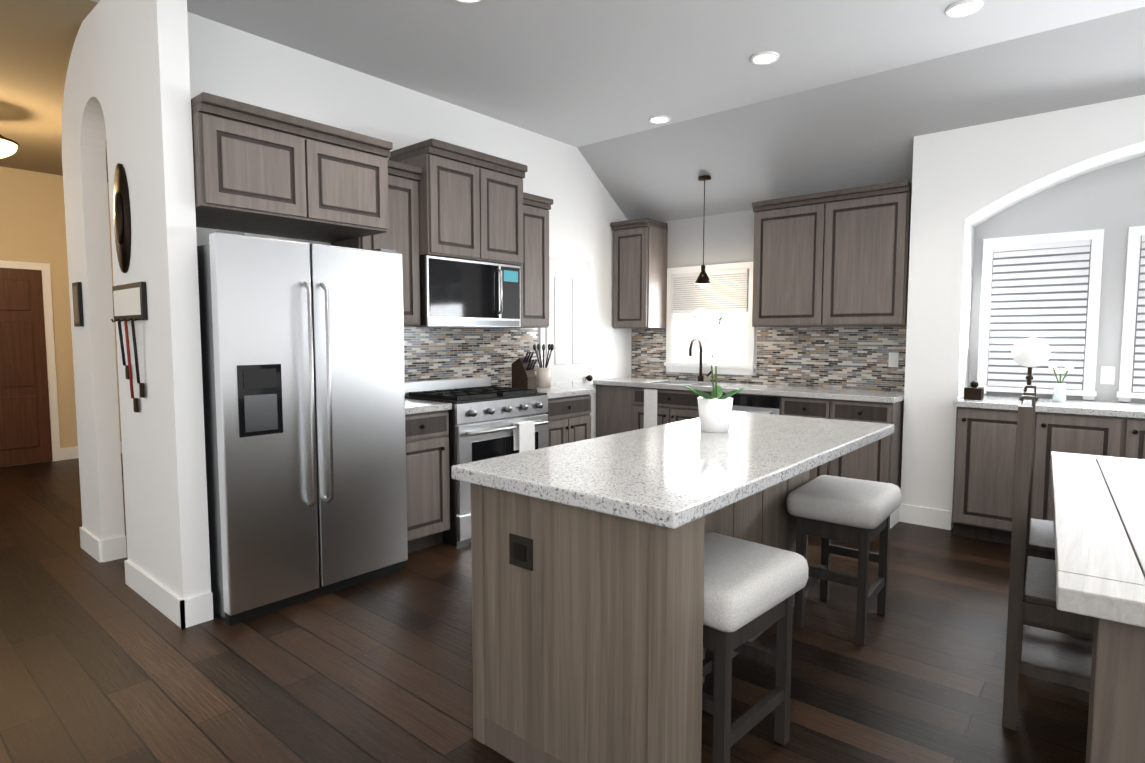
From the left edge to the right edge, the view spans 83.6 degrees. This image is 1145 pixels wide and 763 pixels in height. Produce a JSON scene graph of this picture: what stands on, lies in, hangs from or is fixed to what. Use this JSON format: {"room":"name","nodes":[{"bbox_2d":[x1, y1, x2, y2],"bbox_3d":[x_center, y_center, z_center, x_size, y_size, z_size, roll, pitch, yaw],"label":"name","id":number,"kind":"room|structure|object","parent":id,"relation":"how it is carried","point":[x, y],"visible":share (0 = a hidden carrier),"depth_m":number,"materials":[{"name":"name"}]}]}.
{"room":"kitchen","nodes":[
{"label":"kitchen","id":0,"kind":"room"},
{"bbox_2d":[0,166,121,466],"bbox_3d":[-6.634,-0.594,5.645,0.120,3.070,10.000,3,5,40],"label":"wall","id":1,"kind":"structure","parent":0,"point":[32,219],"depth_m":6.80,"materials":[{"name":"beige paint"}]},
{"bbox_2d":[0,260,60,466],"bbox_3d":[-5.848,-0.166,6.421,0.106,2.105,1.060,3,5,40],"label":"front door","id":2,"kind":"structure","parent":1,"relation":"in","point":[29,425],"depth_m":6.65,"materials":[{"name":"brown wood"}]},
{"bbox_2d":[60,442,121,459],"bbox_3d":[-5.223,0.761,7.303,0.015,0.130,1.000,3,5,40],"label":"baseboard","id":3,"kind":"structure","parent":1,"relation":"attached to","point":[67,453],"depth_m":6.99,"materials":[{"name":"white wood"}]},
{"bbox_2d":[62,0,210,599],"bbox_3d":[-2.420,-0.438,3.460,1.740,3.070,0.120,3,5,40],"label":"wall","id":4,"kind":"structure","parent":0,"point":[127,96],"depth_m":3.09,"materials":[{"name":"white paint"}]},
{"bbox_2d":[72,282,83,326],"bbox_3d":[-2.950,-0.459,3.815,0.130,0.260,0.020,3,5,40],"label":"picture","id":5,"kind":"object","parent":4,"relation":"attached to","point":[77,303],"visible":1,"depth_m":3.78,"materials":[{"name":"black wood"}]},
{"bbox_2d":[79,527,111,562],"bbox_3d":[-2.959,1.001,3.947,0.450,0.130,0.035,3,5,40],"label":"baseboard","id":6,"kind":"structure","parent":4,"relation":"attached to","point":[101,551],"depth_m":3.84,"materials":[{"name":"white wood"}]},
{"bbox_2d":[113,163,130,272],"bbox_3d":[-2.262,-0.815,3.193,0.227,0.540,0.035,3,5,40],"label":"mirror","id":7,"kind":"object","parent":4,"relation":"attached to","point":[122,216],"visible":1,"depth_m":3.17,"materials":[{"name":"brown metal"}]},
{"bbox_2d":[111,282,147,321],"bbox_3d":[-2.217,-0.389,3.175,0.460,0.188,0.052,3,5,40],"label":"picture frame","id":8,"kind":"object","parent":4,"relation":"attached to","point":[130,302],"visible":1,"depth_m":3.14,"materials":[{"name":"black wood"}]},
{"bbox_2d":[119,321,138,411],"bbox_3d":[-2.185,-0.071,3.165,0.042,0.450,0.041,3,5,40],"label":"key","id":9,"kind":"object","parent":8,"relation":"hanging from","point":[135,402],"depth_m":3.21,"materials":[{"name":"black metal"}]},
{"bbox_2d":[126,321,144,399],"bbox_3d":[-2.105,-0.107,3.094,0.042,0.370,0.041,3,5,40],"label":"key","id":10,"kind":"object","parent":8,"relation":"hanging from","point":[128,370],"depth_m":3.11,"materials":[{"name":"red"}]},
{"bbox_2d":[120,554,195,628],"bbox_3d":[-2.100,1.053,3.219,0.835,0.130,0.035,3,5,40],"label":"baseboard","id":11,"kind":"structure","parent":4,"relation":"attached to","point":[178,610],"depth_m":3.11,"materials":[{"name":"white wood"}]},
{"bbox_2d":[187,12,630,437],"bbox_3d":[-0.808,-0.549,5.012,0.120,3.070,4.460,3,5,40],"label":"wall","id":12,"kind":"structure","parent":0,"point":[235,64],"depth_m":4.47,"materials":[{"name":"white paint"}]},
{"bbox_2d":[191,92,392,242],"bbox_3d":[-1.576,-1.075,3.421,0.704,0.485,0.973,3,5,40],"label":"upper cabinet","id":13,"kind":"object","parent":12,"relation":"attached to","point":[260,170],"visible":0.94,"depth_m":3.18,"materials":[{"name":"brown wood"}]},
{"bbox_2d":[331,160,422,325],"bbox_3d":[-1.240,-0.861,4.081,0.384,1.005,0.432,3,5,40],"label":"upper cabinet","id":14,"kind":"object","parent":12,"relation":"attached to","point":[401,236],"visible":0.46,"depth_m":4.05,"materials":[{"name":"brown wood"}]},
{"bbox_2d":[389,138,527,265],"bbox_3d":[-0.784,-1.208,4.524,0.474,0.717,0.860,3,5,40],"label":"upper cabinet","id":15,"kind":"object","parent":12,"relation":"attached to","point":[470,204],"visible":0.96,"depth_m":4.31,"materials":[{"name":"brown wood"}]},
{"bbox_2d":[412,255,520,326],"bbox_3d":[-0.794,-0.619,4.575,0.448,0.452,0.850,3,5,40],"label":"microwave","id":16,"kind":"object","parent":15,"relation":"attached to","point":[460,293],"visible":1,"depth_m":4.40,"materials":[{"name":"silver metal"}]},
{"bbox_2d":[404,327,537,386],"bbox_3d":[-0.913,-0.162,4.817,0.004,0.484,1.895,3,5,40],"label":"backsplash","id":17,"kind":"structure","parent":12,"relation":"attached to","point":[435,353],"depth_m":4.92,"materials":[{"name":"tile"}]},
{"bbox_2d":[488,192,552,327],"bbox_3d":[-0.415,-0.930,5.048,0.384,1.005,0.375,3,5,40],"label":"upper cabinet","id":18,"kind":"object","parent":12,"relation":"attached to","point":[534,284],"visible":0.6,"depth_m":4.96,"materials":[{"name":"brown wood"}]},
{"bbox_2d":[539,249,593,438],"bbox_3d":[-0.015,-0.117,5.801,0.101,2.095,0.730,3,5,40],"label":"pantry door","id":19,"kind":"structure","parent":12,"relation":"in","point":[567,333],"depth_m":5.80,"materials":[{"name":"white wood"}]},
{"bbox_2d":[0,453,1092,762],"bbox_3d":[-0.493,1.172,3.169,17.000,0.100,14.000,3,5,40],"label":"floor","id":20,"kind":"structure","parent":0,"point":[102,663],"depth_m":2.59,"materials":[{"name":"brown wood"}]},
{"bbox_2d":[197,230,407,625],"bbox_3d":[-1.523,0.190,3.471,0.830,1.815,0.970,3,5,40],"label":"fridge","id":21,"kind":"object","parent":20,"relation":"on","point":[302,353],"visible":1,"depth_m":3.14,"materials":[{"name":"silver metal"}]},
{"bbox_2d":[405,398,451,552],"bbox_3d":[-1.139,0.594,4.104,0.642,0.920,0.439,3,5,40],"label":"base cabinet","id":22,"kind":"object","parent":20,"relation":"on","point":[427,471],"depth_m":3.95,"materials":[{"name":"brown wood"}]},
{"bbox_2d":[405,377,548,545],"bbox_3d":[-0.681,0.511,4.559,0.732,1.020,0.844,3,5,40],"label":"range","id":23,"kind":"object","parent":20,"relation":"on","point":[484,415],"visible":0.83,"depth_m":4.24,"materials":[{"name":"silver metal"}]},
{"bbox_2d":[513,421,534,452],"bbox_3d":[-0.333,0.405,4.419,0.058,0.251,0.150,3,5,40],"label":"towel","id":24,"kind":"object","parent":23,"relation":"hanging from","point":[524,437],"visible":0.83,"depth_m":4.39,"materials":[{"name":"white fabric"}]},
{"bbox_2d":[511,386,594,446],"bbox_3d":[-0.248,0.519,5.150,0.642,0.920,0.602,3,5,40],"label":"base cabinet","id":25,"kind":"object","parent":20,"relation":"on","point":[569,415],"depth_m":4.95,"materials":[{"name":"brown wood"}]},
{"bbox_2d":[512,352,536,388],"bbox_3d":[-0.378,-0.090,5.113,0.206,0.298,0.100,3,5,40],"label":"knife block","id":26,"kind":"object","parent":25,"relation":"on","point":[523,375],"visible":0.98,"depth_m":5.08,"materials":[{"name":"brown wood"}]},
{"bbox_2d":[533,344,553,386],"bbox_3d":[-0.239,-0.134,5.314,0.159,0.358,0.179,3,5,40],"label":"utensil crock","id":27,"kind":"object","parent":25,"relation":"on","point":[543,376],"visible":1,"depth_m":5.27,"materials":[{"name":"beige"}]},
{"bbox_2d":[471,439,879,762],"bbox_3d":[0.568,0.721,2.593,0.748,0.880,1.902,3,5,40],"label":"kitchen island","id":28,"kind":"object","parent":20,"relation":"on","point":[587,558],"depth_m":1.83,"materials":[{"name":"brown wood"}]},
{"bbox_2d":[451,411,894,530],"bbox_3d":[0.569,0.260,2.561,0.840,0.044,1.990,3,5,40],"label":"island countertop","id":29,"kind":"structure","parent":28,"relation":"on","point":[670,476],"depth_m":2.09,"materials":[{"name":"white stone"}]},
{"bbox_2d":[685,308,744,432],"bbox_3d":[0.627,-0.048,2.814,0.269,0.532,0.406,3,5,40],"label":"orchid","id":30,"kind":"object","parent":29,"relation":"on","point":[715,409],"visible":1,"depth_m":2.76,"materials":[{"name":"white plant"}]},
{"bbox_2d":[593,377,903,488],"bbox_3d":[1.405,0.491,5.531,2.653,0.920,0.666,3,5,40],"label":"base cabinet","id":31,"kind":"object","parent":20,"relation":"on","point":[619,405],"depth_m":4.98,"materials":[{"name":"brown wood"}]},
{"bbox_2d":[644,389,657,427],"bbox_3d":[0.699,0.253,5.732,0.140,0.368,0.012,3,5,40],"label":"hanging towel","id":32,"kind":"object","parent":31,"relation":"hanging from","point":[650,407],"visible":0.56,"depth_m":5.72,"materials":[{"name":"white fabric"}]},
{"bbox_2d":[689,337,710,380],"bbox_3d":[1.187,-0.203,5.897,0.164,0.412,0.236,3,5,40],"label":"faucet","id":33,"kind":"object","parent":31,"relation":"on","point":[700,377],"visible":0.98,"depth_m":5.98,"materials":[{"name":"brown metal"}]},
{"bbox_2d":[702,532,808,762],"bbox_3d":[0.467,0.879,2.067,0.400,0.640,0.500,4,6,44],"label":"stool","id":34,"kind":"object","parent":20,"relation":"on","point":[751,588],"visible":0.71,"depth_m":1.93,"materials":[{"name":"white fabric"}]},
{"bbox_2d":[786,475,901,645],"bbox_3d":[1.277,0.812,3.017,0.414,0.640,0.511,3,5,40],"label":"stool","id":35,"kind":"object","parent":20,"relation":"on","point":[828,508],"visible":0.96,"depth_m":2.88,"materials":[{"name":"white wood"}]},
{"bbox_2d":[1021,385,1054,654],"bbox_3d":[2.192,0.594,2.760,0.440,1.110,0.500,3,5,36],"label":"chair","id":36,"kind":"object","parent":20,"relation":"on","point":[1040,541],"visible":0.19,"depth_m":2.75,"materials":[{"name":"brown wood"}]},
{"bbox_2d":[1002,395,1093,730],"bbox_3d":[1.806,0.632,2.238,0.440,1.110,0.500,3,5,36],"label":"chair","id":37,"kind":"object","parent":20,"relation":"on","point":[1032,593],"visible":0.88,"depth_m":2.15,"materials":[{"name":"brown wood"}]},
{"bbox_2d":[952,395,1144,544],"bbox_3d":[3.667,0.627,3.640,2.550,0.920,0.626,3,5,40],"label":"buffet","id":38,"kind":"object","parent":20,"relation":"on","point":[984,463],"visible":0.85,"depth_m":4.04,"materials":[{"name":"brown wood"}]},
{"bbox_2d":[964,381,983,399],"bbox_3d":[2.695,0.056,4.295,0.100,0.124,0.100,3,5,40],"label":"decorative box","id":39,"kind":"object","parent":38,"relation":"on","point":[974,391],"visible":1,"depth_m":4.27,"materials":[{"name":"brown wood"}]},
{"bbox_2d":[1012,338,1050,400],"bbox_3d":[2.993,-0.080,4.188,0.207,0.411,0.204,3,5,40],"label":"lamp","id":40,"kind":"object","parent":38,"relation":"on","point":[1029,353],"visible":0.83,"depth_m":4.12,"materials":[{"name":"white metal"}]},
{"bbox_2d":[1048,362,1073,401],"bbox_3d":[3.128,0.004,4.106,0.131,0.255,0.144,3,5,40],"label":"vase","id":41,"kind":"object","parent":38,"relation":"on","point":[1059,393],"visible":1,"depth_m":4.09,"materials":[{"name":"white ceramic"}]},
{"bbox_2d":[1050,451,1144,762],"bbox_3d":[2.161,0.815,2.058,1.020,0.770,2.150,3,5,36],"label":"table","id":42,"kind":"object","parent":20,"relation":"on","point":[1099,517],"visible":0.98,"depth_m":1.54,"materials":[{"name":"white stone"}]},
{"bbox_2d":[0,0,1144,221],"bbox_3d":[-1.610,-1.521,1.659,17.000,0.774,10.550,3,5,40],"label":"ceiling","id":43,"kind":"structure","parent":0,"point":[842,94],"depth_m":4.00,"materials":[{"name":"grey paint"}]},
{"bbox_2d":[0,135,19,157],"bbox_3d":[-4.438,-1.855,4.802,0.438,0.395,0.438,3,5,40],"label":"light","id":44,"kind":"object","parent":43,"relation":"hanging from","point":[8,147],"visible":1,"depth_m":4.83,"materials":[{"name":"white glass"}]},
{"bbox_2d":[456,0,480,3],"bbox_3d":[-0.526,-1.933,3.187,0.174,0.021,0.174,3,5,40],"label":"recessed light","id":45,"kind":"object","parent":43,"relation":"in","point":[468,1],"visible":0.95,"depth_m":3.25,"materials":[{"name":"white"}]},
{"bbox_2d":[648,115,670,123],"bbox_3d":[0.685,-2.066,5.039,0.174,0.021,0.174,3,5,40],"label":"recessed light","id":46,"kind":"object","parent":43,"relation":"in","point":[658,119],"visible":0.92,"depth_m":5.04,"materials":[{"name":"white"}]},
{"bbox_2d":[695,175,711,287],"bbox_3d":[1.143,-1.297,5.572,0.150,0.952,0.150,3,5,40],"label":"light","id":47,"kind":"object","parent":43,"relation":"hanging from","point":[703,280],"visible":0.96,"depth_m":5.56,"materials":[{"name":"black metal"}]},
{"bbox_2d":[750,51,779,64],"bbox_3d":[1.180,-1.986,3.926,0.174,0.021,0.174,3,5,40],"label":"recessed light","id":48,"kind":"object","parent":43,"relation":"in","point":[764,57],"visible":1,"depth_m":3.92,"materials":[{"name":"white"}]},
{"bbox_2d":[945,0,983,17],"bbox_3d":[2.037,-1.944,3.330,0.174,0.021,0.174,3,5,40],"label":"recessed light","id":49,"kind":"object","parent":43,"relation":"in","point":[962,8],"visible":1,"depth_m":3.33,"materials":[{"name":"white"}]},
{"bbox_2d":[631,157,1144,402],"bbox_3d":[3.626,-0.208,4.113,8.070,2.518,0.120,3,5,40],"label":"wall","id":50,"kind":"structure","parent":0,"point":[1110,200],"depth_m":4.27,"materials":[{"name":"grey paint"}]},
{"bbox_2d":[610,218,667,327],"bbox_3d":[0.646,-1.034,6.255,0.415,1.020,0.384,3,5,40],"label":"upper cabinet","id":51,"kind":"object","parent":50,"relation":"attached to","point":[640,251],"visible":0.94,"depth_m":6.13,"materials":[{"name":"brown wood"}]},
{"bbox_2d":[664,262,755,374],"bbox_3d":[1.268,-0.578,5.980,0.930,1.010,0.053,3,5,40],"label":"window","id":52,"kind":"structure","parent":50,"relation":"in","point":[728,292],"depth_m":5.94,"materials":[{"name":"white"}]},
{"bbox_2d":[632,327,906,390],"bbox_3d":[1.622,-0.233,5.736,2.653,0.494,0.004,3,5,40],"label":"backsplash","id":53,"kind":"structure","parent":50,"relation":"attached to","point":[850,357],"depth_m":5.38,"materials":[{"name":"tile"}]},
{"bbox_2d":[888,352,898,366],"bbox_3d":[2.501,-0.169,4.986,0.070,0.115,0.004,3,5,40],"label":"outlet","id":54,"kind":"object","parent":53,"relation":"attached to","point":[893,359],"visible":1,"depth_m":4.98,"materials":[{"name":"white plastic"}]},
{"bbox_2d":[752,180,911,326],"bbox_3d":[2.042,-0.949,5.071,1.170,1.020,0.384,3,5,40],"label":"upper cabinet","id":55,"kind":"object","parent":50,"relation":"attached to","point":[838,258],"visible":0.96,"depth_m":4.90,"materials":[{"name":"brown wood"}]},
{"bbox_2d":[977,229,1103,399],"bbox_3d":[3.169,-0.446,4.370,0.680,1.105,0.053,3,5,40],"label":"window","id":56,"kind":"structure","parent":50,"relation":"in","point":[1045,288],"depth_m":4.34,"materials":[{"name":"white"}]},
{"bbox_2d":[1100,366,1114,383],"bbox_3d":[3.481,-0.040,4.163,0.070,0.115,0.006,3,5,40],"label":"outlet","id":57,"kind":"object","parent":50,"relation":"attached to","point":[1107,375],"visible":1,"depth_m":4.16,"materials":[{"name":"white plastic"}]},
{"bbox_2d":[1117,226,1144,401],"bbox_3d":[3.763,-0.409,3.866,0.680,1.105,0.053,3,5,40],"label":"window","id":58,"kind":"structure","parent":50,"relation":"in","point":[1132,377],"depth_m":4.04,"materials":[{"name":"white"}]},
{"bbox_2d":[901,95,1144,529],"bbox_3d":[4.520,-0.320,3.000,5.280,2.900,0.398,3,5,40],"label":"wall","id":59,"kind":"structure","parent":0,"point":[966,181],"depth_m":4.37,"materials":[{"name":"white paint"}]},
{"bbox_2d":[892,504,951,529],"bbox_3d":[2.495,0.958,4.545,0.345,0.130,0.015,3,5,40],"label":"baseboard","id":60,"kind":"structure","parent":59,"relation":"attached to","point":[930,517],"depth_m":4.54,"materials":[{"name":"white wood"}]}
]}

